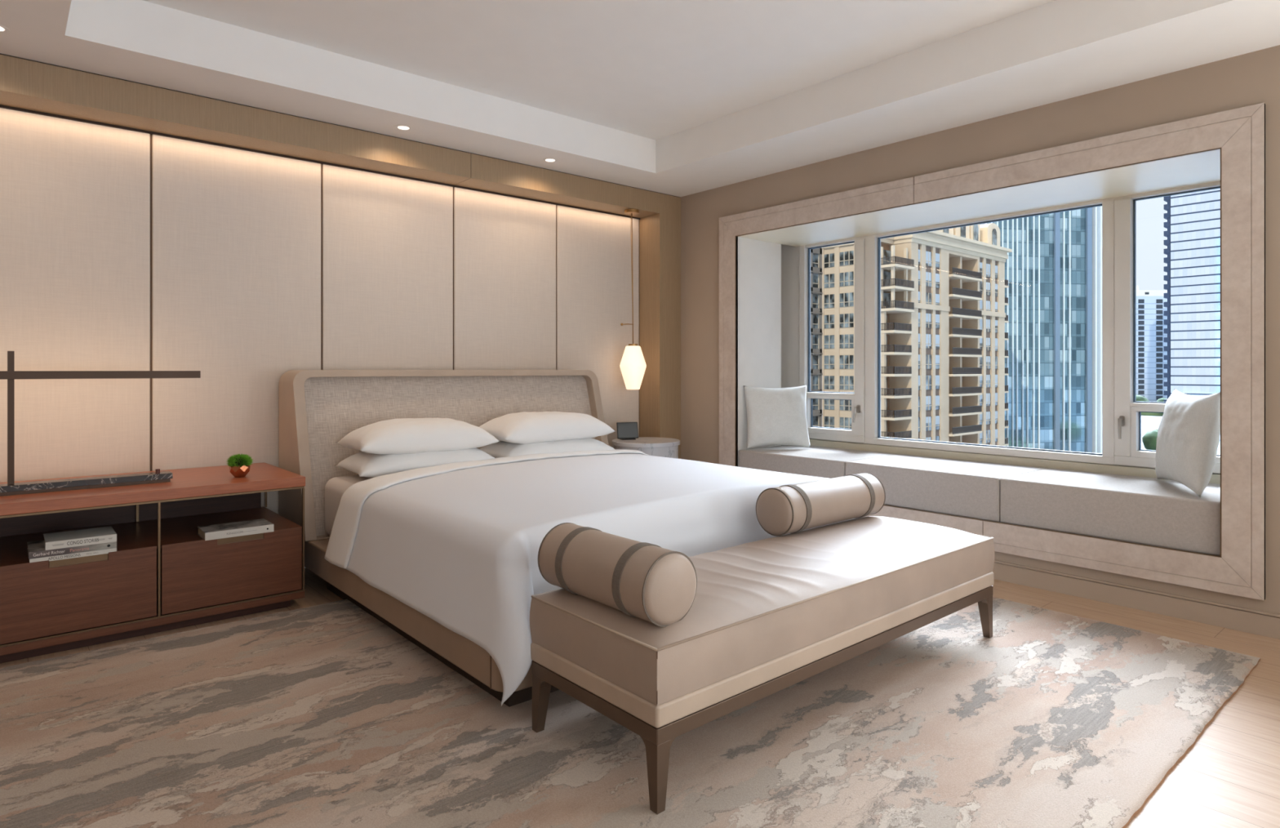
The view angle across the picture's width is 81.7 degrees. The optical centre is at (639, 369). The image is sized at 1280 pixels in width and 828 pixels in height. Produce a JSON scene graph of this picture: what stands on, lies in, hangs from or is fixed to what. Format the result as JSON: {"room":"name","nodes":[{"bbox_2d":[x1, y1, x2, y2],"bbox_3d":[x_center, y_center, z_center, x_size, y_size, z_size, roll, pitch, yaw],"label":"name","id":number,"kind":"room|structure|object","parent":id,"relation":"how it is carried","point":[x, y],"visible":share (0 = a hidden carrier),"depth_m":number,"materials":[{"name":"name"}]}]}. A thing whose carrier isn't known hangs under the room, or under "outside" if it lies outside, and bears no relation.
{"room":"hotel room","nodes":[
{"label":"hotel room","id":0,"kind":"room"},
{"bbox_2d":[229,464,249,477],"bbox_3d":[-2.109,0.533,3.902,0.097,0.066,0.098,0,0,-41],"label":"copper bowl","id":1,"kind":"object","parent":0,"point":[237,470],"depth_m":3.87,"materials":[{"name":"orange metal"}]},
{"bbox_2d":[0,0,1279,196],"bbox_3d":[0.381,-1.683,1.467,6.700,0.353,8.400,0,0,-41],"label":"ceiling","id":2,"kind":"structure","parent":0,"point":[678,98],"depth_m":3.96,"materials":[{"name":"paint"}]},
{"bbox_2d":[0,25,9,32],"bbox_3d":[-2.842,-1.504,3.256,0.104,0.001,0.104,0,0,-41],"label":"recessed light","id":3,"kind":"object","parent":2,"relation":"in","point":[2,29],"visible":1,"depth_m":3.28,"materials":[{"name":"paint"}]},
{"bbox_2d":[0,54,471,185],"bbox_3d":[-2.992,-1.415,3.747,4.574,0.171,0.260,0,0,-41],"label":"ceiling beam","id":4,"kind":"structure","parent":2,"relation":"attached to","point":[24,84],"depth_m":4.14,"materials":[{"name":"beige wood"}]},
{"bbox_2d":[395,124,412,130],"bbox_3d":[-1.473,-1.504,4.610,0.104,0.001,0.104,0,0,-41],"label":"recessed light","id":5,"kind":"object","parent":2,"relation":"in","point":[402,127],"visible":1,"depth_m":4.61,"materials":[{"name":"paint"}]},
{"bbox_2d":[542,158,557,162],"bbox_3d":[-0.646,-1.504,5.324,0.104,0.001,0.104,0,0,-41],"label":"recessed light","id":6,"kind":"object","parent":2,"relation":"in","point":[548,160],"visible":1,"depth_m":5.33,"materials":[{"name":"paint"}]},
{"bbox_2d":[453,153,659,217],"bbox_3d":[-0.588,-1.415,5.823,1.772,0.171,0.260,0,0,-41],"label":"trim","id":7,"kind":"structure","parent":2,"relation":"attached to","point":[487,174],"depth_m":5.66,"materials":[{"name":"beige wood"}]},
{"bbox_2d":[619,208,646,389],"bbox_3d":[-0.058,-0.581,6.188,0.224,1.496,0.224,0,0,4],"label":"pendant lamp","id":8,"kind":"object","parent":7,"relation":"hanging from","point":[633,365],"visible":1,"depth_m":6.12,"materials":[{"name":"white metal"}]},
{"bbox_2d":[0,567,1279,827],"bbox_3d":[0.389,1.300,1.382,6.600,0.100,8.260,0,0,-41],"label":"floor","id":9,"kind":"structure","parent":0,"point":[1229,777],"depth_m":2.57,"materials":[{"name":"brown wood"}]},
{"bbox_2d":[0,462,305,662],"bbox_3d":[-2.771,0.908,3.565,1.970,0.684,0.795,0,0,-41],"label":"media console","id":10,"kind":"object","parent":9,"relation":"on","point":[161,575],"visible":0.96,"depth_m":3.56,"materials":[{"name":"brown wood"}]},
{"bbox_2d":[29,547,116,562],"bbox_3d":[-2.583,0.824,3.367,0.307,0.020,0.242,0,0,-41],"label":"book","id":11,"kind":"object","parent":10,"relation":"on","point":[107,550],"visible":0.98,"depth_m":3.27,"materials":[{"name":"white paper"}]},
{"bbox_2d":[26,540,116,559],"bbox_3d":[-2.587,0.799,3.370,0.310,0.029,0.252,0,0,-41],"label":"book","id":12,"kind":"object","parent":11,"relation":"on","point":[36,549],"visible":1,"depth_m":3.27,"materials":[{"name":"white paper"}]},
{"bbox_2d":[43,526,116,550],"bbox_3d":[-2.556,0.767,3.377,0.254,0.034,0.222,0,0,-41],"label":"book","id":13,"kind":"object","parent":12,"relation":"on","point":[60,540],"visible":1,"depth_m":3.33,"materials":[{"name":"white paper"}]},
{"bbox_2d":[0,351,200,496],"bbox_3d":[-2.855,0.241,3.367,1.484,0.650,0.095,0,0,-41],"label":"table lamp","id":14,"kind":"object","parent":10,"relation":"on","point":[11,487],"visible":1,"depth_m":3.48,"materials":[{"name":"brown metal"}]},
{"bbox_2d":[0,506,302,565],"bbox_3d":[-2.782,0.840,3.571,1.962,0.011,0.771,0,0,-41],"label":"shelf","id":15,"kind":"object","parent":10,"relation":"attached to","point":[141,532],"depth_m":3.80,"materials":[{"name":"brown wood"}]},
{"bbox_2d":[0,462,305,515],"bbox_3d":[-2.771,0.591,3.565,1.970,0.050,0.795,0,0,-41],"label":"countertop","id":16,"kind":"structure","parent":10,"relation":"on","point":[211,480],"depth_m":3.57,"materials":[{"name":"brown wood"}]},
{"bbox_2d":[197,518,274,540],"bbox_3d":[-2.063,0.815,3.778,0.310,0.038,0.192,0,0,-41],"label":"book","id":17,"kind":"object","parent":10,"relation":"on","point":[207,532],"visible":1,"depth_m":3.74,"materials":[{"name":"grey paper"}]},
{"bbox_2d":[226,453,253,477],"bbox_3d":[-2.110,0.503,3.901,0.134,0.126,0.133,0,0,-41],"label":"plant","id":18,"kind":"object","parent":10,"relation":"on","point":[239,464],"visible":1,"depth_m":3.87,"materials":[{"name":"green plant"}]},
{"bbox_2d":[0,596,1260,827],"bbox_3d":[-0.333,1.241,2.830,5.000,0.017,3.405,0,0,-41],"label":"area rug","id":19,"kind":"object","parent":9,"relation":"on","point":[325,715],"visible":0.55,"depth_m":2.48,"materials":[{"name":"beige carpet"}]},
{"bbox_2d":[279,369,608,706],"bbox_3d":[-0.503,0.626,4.281,2.289,1.247,2.655,0,0,-41],"label":"bed","id":20,"kind":"object","parent":19,"relation":"on","point":[317,408],"visible":0.35,"depth_m":4.47,"materials":[{"name":"fabric"}]},
{"bbox_2d":[333,448,494,477],"bbox_3d":[-1.317,0.530,4.428,0.860,0.171,0.500,0,0,-38],"label":"bed pillow","id":21,"kind":"object","parent":20,"relation":"on","point":[363,464],"visible":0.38,"depth_m":4.19,"materials":[{"name":"white fabric"}]},
{"bbox_2d":[336,417,500,454],"bbox_3d":[-1.323,0.394,4.436,0.830,0.202,0.500,0,0,-37],"label":"bed pillow","id":22,"kind":"object","parent":21,"relation":"on","point":[402,435],"visible":0.98,"depth_m":4.26,"materials":[{"name":"white fabric"}]},
{"bbox_2d":[324,448,649,568],"bbox_3d":[-0.667,0.763,4.489,2.313,0.458,0.461,0,0,-41],"label":"sheet","id":23,"kind":"object","parent":20,"relation":"on","point":[346,522],"visible":0.82,"depth_m":3.80,"materials":[{"name":"white fabric"}]},
{"bbox_2d":[480,438,615,457],"bbox_3d":[-0.641,0.531,5.038,0.890,0.169,0.500,0,0,-41],"label":"bed pillow","id":24,"kind":"object","parent":20,"relation":"on","point":[499,449],"visible":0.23,"depth_m":4.82,"materials":[{"name":"white fabric"}]},
{"bbox_2d":[479,411,616,444],"bbox_3d":[-0.658,0.388,5.043,0.880,0.203,0.500,0,0,-41],"label":"bed pillow","id":25,"kind":"object","parent":24,"relation":"on","point":[524,427],"visible":0.92,"depth_m":4.84,"materials":[{"name":"white fabric"}]},
{"bbox_2d":[345,453,853,706],"bbox_3d":[-0.178,0.860,3.921,2.267,0.609,1.854,0,0,-41],"label":"duvet","id":26,"kind":"object","parent":20,"relation":"on","point":[460,548],"visible":0.79,"depth_m":3.21,"materials":[{"name":"white fabric"}]},
{"bbox_2d":[529,515,994,813],"bbox_3d":[0.630,0.978,2.977,2.102,0.512,0.652,0,0,-41],"label":"upholstered bench","id":27,"kind":"object","parent":19,"relation":"on","point":[765,617],"visible":0.83,"depth_m":2.47,"materials":[{"name":"beige leather"}]},
{"bbox_2d":[537,522,697,626],"bbox_3d":[-0.087,0.646,2.384,0.223,0.223,0.594,0,0,-41],"label":"bolster cushion","id":28,"kind":"object","parent":27,"relation":"on","point":[656,584],"visible":1,"depth_m":2.23,"materials":[{"name":"beige fabric"}]},
{"bbox_2d":[529,515,994,705],"bbox_3d":[0.630,0.827,2.977,2.102,0.210,0.652,0,0,-41],"label":"seat cushion","id":29,"kind":"object","parent":27,"relation":"on","point":[757,606],"depth_m":2.50,"materials":[{"name":"beige leather"}]},
{"bbox_2d":[755,472,885,536],"bbox_3d":[0.871,0.629,3.509,0.784,0.215,0.215,0,0,-41],"label":"bolster cushion","id":30,"kind":"object","parent":27,"relation":"on","point":[788,508],"visible":1,"depth_m":3.35,"materials":[{"name":"beige leather"}]},
{"bbox_2d":[612,436,679,458],"bbox_3d":[0.049,0.913,6.036,0.556,0.674,0.556,0,0,-41],"label":"nightstand","id":31,"kind":"object","parent":9,"relation":"on","point":[651,446],"visible":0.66,"depth_m":5.84,"materials":[{"name":"grey stone"}]},
{"bbox_2d":[616,422,638,439],"bbox_3d":[-0.105,0.505,6.099,0.180,0.141,0.090,0,0,-19],"label":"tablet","id":32,"kind":"object","parent":31,"relation":"on","point":[625,430],"visible":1,"depth_m":6.08,"materials":[{"name":"black glass"}]},
{"bbox_2d":[680,44,1279,613],"bbox_3d":[2.919,-0.129,3.593,0.120,2.757,8.300,0,0,-41],"label":"wall","id":33,"kind":"structure","parent":0,"point":[1251,78],"depth_m":4.35,"materials":[{"name":"beige paint"}]},
{"bbox_2d":[0,53,680,197],"bbox_3d":[-2.233,-1.421,4.419,6.600,0.174,0.276,0,0,-41],"label":"trim","id":34,"kind":"structure","parent":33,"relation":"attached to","point":[0,54],"depth_m":4.38,"materials":[{"name":"brown wood"}]},
{"bbox_2d":[913,177,914,203],"bbox_3d":[1.927,-0.084,4.624,0.033,2.323,0.448,0,0,-41],"label":"trim","id":35,"kind":"structure","parent":33,"relation":"attached to","point":[913,177],"depth_m":4.78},
{"bbox_2d":[719,102,1265,599],"bbox_3d":[1.794,-0.084,4.779,0.032,2.325,3.469,0,0,-41],"label":"trim","id":36,"kind":"structure","parent":33,"relation":"attached to","point":[1240,132],"depth_m":3.69,"materials":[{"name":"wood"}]},
{"bbox_2d":[992,559,1279,639],"bbox_3d":[2.965,1.194,3.434,0.018,0.113,8.000,0,0,-41],"label":"baseboard","id":37,"kind":"structure","parent":33,"relation":"attached to","point":[1255,621],"depth_m":3.83,"materials":[{"name":"beige wood"}]},
{"bbox_3d":[2.159,-0.100,5.116,0.719,2.300,3.600,0,0,-41],"label":"wall reveal","id":38,"kind":"structure","parent":0,"visible":0},
{"bbox_2d":[737,236,781,466],"bbox_3d":[2.060,-0.085,5.074,0.763,1.990,3.425,0,0,-41],"label":"trim","id":39,"kind":"structure","parent":38,"relation":"attached to","point":[759,262],"depth_m":6.13,"materials":[{"name":"white paint"}]},
{"bbox_2d":[737,149,1220,246],"bbox_3d":[2.099,-1.111,5.030,0.763,0.078,3.132,0,0,-41],"label":"window recess ceiling","id":40,"kind":"structure","parent":38,"relation":"attached to","point":[1204,167],"depth_m":4.65,"materials":[{"name":"white paint"}]},
{"bbox_2d":[781,181,1220,484],"bbox_3d":[2.359,-0.228,5.315,0.158,1.765,3.440,0,0,-41],"label":"window","id":41,"kind":"structure","parent":38,"relation":"in","point":[1122,454],"depth_m":5.21,"materials":[{"name":"paint"}]},
{"bbox_2d":[886,504,1220,555],"bbox_3d":[2.059,0.946,5.110,0.798,0.068,3.440,0,0,-41],"label":"trim","id":42,"kind":"structure","parent":38,"relation":"on","point":[886,504],"depth_m":4.15,"materials":[{"name":"beige wood"}]},
{"bbox_2d":[738,444,896,478],"bbox_3d":[1.391,0.779,5.832,0.731,0.262,0.993,0,0,-41],"label":"seat cushion","id":43,"kind":"object","parent":42,"relation":"on","point":[814,460],"visible":0.49,"depth_m":5.65,"materials":[{"name":"fabric"}]},
{"bbox_2d":[743,385,810,448],"bbox_3d":[1.115,0.382,6.011,0.561,0.505,0.178,0,0,-13],"label":"cushion","id":44,"kind":"object","parent":43,"relation":"on","point":[775,415],"visible":1,"depth_m":5.95,"materials":[{"name":"white fabric"}]},
{"bbox_2d":[844,453,1046,521],"bbox_3d":[2.067,0.779,5.050,0.731,0.262,1.066,0,0,-41],"label":"seat cushion","id":45,"kind":"object","parent":42,"relation":"on","point":[953,486],"visible":0.67,"depth_m":4.77,"materials":[{"name":"fabric"}]},
{"bbox_2d":[1000,467,1220,555],"bbox_3d":[2.763,0.779,4.243,0.731,0.262,1.058,0,0,-41],"label":"seat cushion","id":46,"kind":"object","parent":42,"relation":"on","point":[1151,511],"visible":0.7,"depth_m":4.01,"materials":[{"name":"fabric"}]},
{"bbox_2d":[1155,388,1220,497],"bbox_3d":[2.969,0.378,4.017,0.228,0.533,0.660,0,0,19],"label":"cushion","id":47,"kind":"object","parent":46,"relation":"on","point":[1188,432],"visible":0.95,"depth_m":3.82,"materials":[{"name":"white fabric"}]},
{"bbox_3d":[-2.327,-0.129,4.619,6.720,2.757,0.130,0,0,-41],"label":"wall","id":48,"kind":"structure","parent":0,"visible":0},
{"bbox_2d":[0,107,151,482],"bbox_3d":[-3.093,-0.040,3.853,0.919,2.579,0.028,0,0,-41],"label":"wall panel","id":49,"kind":"object","parent":48,"relation":"attached to","point":[75,196],"visible":0.55,"depth_m":3.92,"materials":[{"name":"fabric"}]},
{"bbox_2d":[151,134,321,514],"bbox_3d":[-2.396,-0.040,4.455,0.922,2.579,0.028,0,0,-41],"label":"wall panel","id":50,"kind":"object","parent":48,"relation":"attached to","point":[236,234],"visible":0.57,"depth_m":4.40,"materials":[{"name":"fabric"}]},
{"bbox_2d":[0,104,639,219],"bbox_3d":[-2.407,-1.325,4.429,6.351,0.013,0.017,0,0,-41],"label":"trim","id":51,"kind":"structure","parent":48,"relation":"attached to","point":[1,106],"depth_m":4.56,"materials":[{"name":"brown wood"}]},
{"bbox_2d":[321,164,453,369],"bbox_3d":[-1.700,-0.040,5.055,0.917,2.579,0.028,0,0,-41],"label":"wall panel","id":52,"kind":"object","parent":48,"relation":"attached to","point":[387,241],"visible":0.52,"depth_m":5.01,"materials":[{"name":"fabric"}]},
{"bbox_2d":[453,186,555,369],"bbox_3d":[-1.014,-0.040,5.648,0.897,2.579,0.028,0,0,-41],"label":"wall panel","id":53,"kind":"object","parent":48,"relation":"attached to","point":[504,246],"visible":0.52,"depth_m":5.61,"materials":[{"name":"fabric"}]},
{"bbox_2d":[555,204,639,448],"bbox_3d":[-0.343,-0.040,6.227,0.876,2.579,0.028,0,0,-41],"label":"wall panel","id":54,"kind":"object","parent":48,"relation":"attached to","point":[593,249],"visible":0.52,"depth_m":6.22,"materials":[{"name":"fabric"}]},
{"bbox_2d":[639,193,680,458],"bbox_3d":[0.168,-0.126,6.496,0.249,2.751,0.290,0,0,-41],"label":"trim","id":55,"kind":"structure","parent":48,"relation":"attached to","point":[660,234],"depth_m":6.39,"materials":[{"name":"beige wood"}]},
{"label":"outside","id":56,"kind":"structure","parent":0,"visible":0},
{"bbox_2d":[1141,415,1220,454],"bbox_3d":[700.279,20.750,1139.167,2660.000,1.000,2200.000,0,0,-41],"label":"ground","id":57,"kind":"structure","parent":56,"point":[1146,420],"depth_m":282.38,"materials":[{"name":"concrete"}]},
{"bbox_2d":[810,247,822,426],"bbox_3d":[18.923,-1.750,116.611,16.060,44.000,12.120,0,0,-41],"label":"apartment block","id":58,"kind":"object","parent":57,"relation":"on","point":[816,272],"visible":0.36,"depth_m":116.71,"materials":[{"name":"beige concrete"}]},
{"bbox_2d":[821,222,1012,445],"bbox_3d":[48.673,-4.250,126.613,43.830,49.000,14.900,0,0,-41],"label":"apartment tower","id":59,"kind":"structure","parent":57,"relation":"on","point":[944,317],"depth_m":116.69,"materials":[{"name":"concrete"}]},
{"bbox_2d":[985,205,1102,453],"bbox_3d":[87.377,-27.250,183.580,41.238,95.000,24.500,0,0,-10],"label":"glass skyscraper","id":60,"kind":"structure","parent":57,"relation":"on","point":[1053,268],"depth_m":173.12,"materials":[{"name":"blue glass"}]},
{"bbox_2d":[1136,394,1149,401],"bbox_3d":[228.715,15.952,340.094,9.675,8.635,9.659,0,0,-41],"label":"street tree","id":61,"kind":"object","parent":57,"relation":"on","point":[1139,397],"visible":0.27,"depth_m":337.06,"materials":[{"name":"green plant"}]},
{"bbox_2d":[1142,428,1158,449],"bbox_3d":[113.994,16.603,162.626,6.342,7.342,5.897,0,0,-41],"label":"street tree","id":62,"kind":"object","parent":57,"relation":"on","point":[1149,438],"visible":0.34,"depth_m":161.72,"materials":[{"name":"green plant"}]},
{"bbox_2d":[1136,284,1167,401],"bbox_3d":[286.395,-13.700,427.952,28.934,67.900,20.120,0,0,0],"label":"apartment tower","id":63,"kind":"structure","parent":57,"relation":"on","point":[1150,308],"depth_m":418.05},
{"bbox_2d":[1141,412,1163,416],"bbox_3d":[219.379,19.450,334.270,8.000,1.600,90.000,0,0,-41],"label":"hedge","id":64,"kind":"object","parent":57,"relation":"on","point":[1142,413],"visible":0.02,"depth_m":323.12,"materials":[{"name":"green plant"}]},
{"bbox_2d":[1156,397,1167,401],"bbox_3d":[241.869,16.614,342.047,6.471,7.320,6.450,0,0,-41],"label":"street tree","id":65,"kind":"object","parent":57,"relation":"on","point":[1162,399],"visible":0.22,"depth_m":340.95,"materials":[{"name":"green plant"}]},
{"bbox_2d":[1164,188,1220,401],"bbox_3d":[230.974,-44.250,285.491,30.600,129.000,41.000,0,0,-41],"label":"glass tower","id":66,"kind":"structure","parent":57,"relation":"on","point":[1193,225],"depth_m":284.11,"materials":[{"name":"blue glass"}]},
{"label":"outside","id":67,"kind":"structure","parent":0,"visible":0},
{"bbox_2d":[1141,426,1220,439],"bbox_3d":[166.557,20.200,242.429,40.000,0.100,260.000,0,0,-41],"label":"road","id":68,"kind":"structure","parent":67,"point":[1144,429],"depth_m":250.18,"materials":[{"name":"grey asphalt"}]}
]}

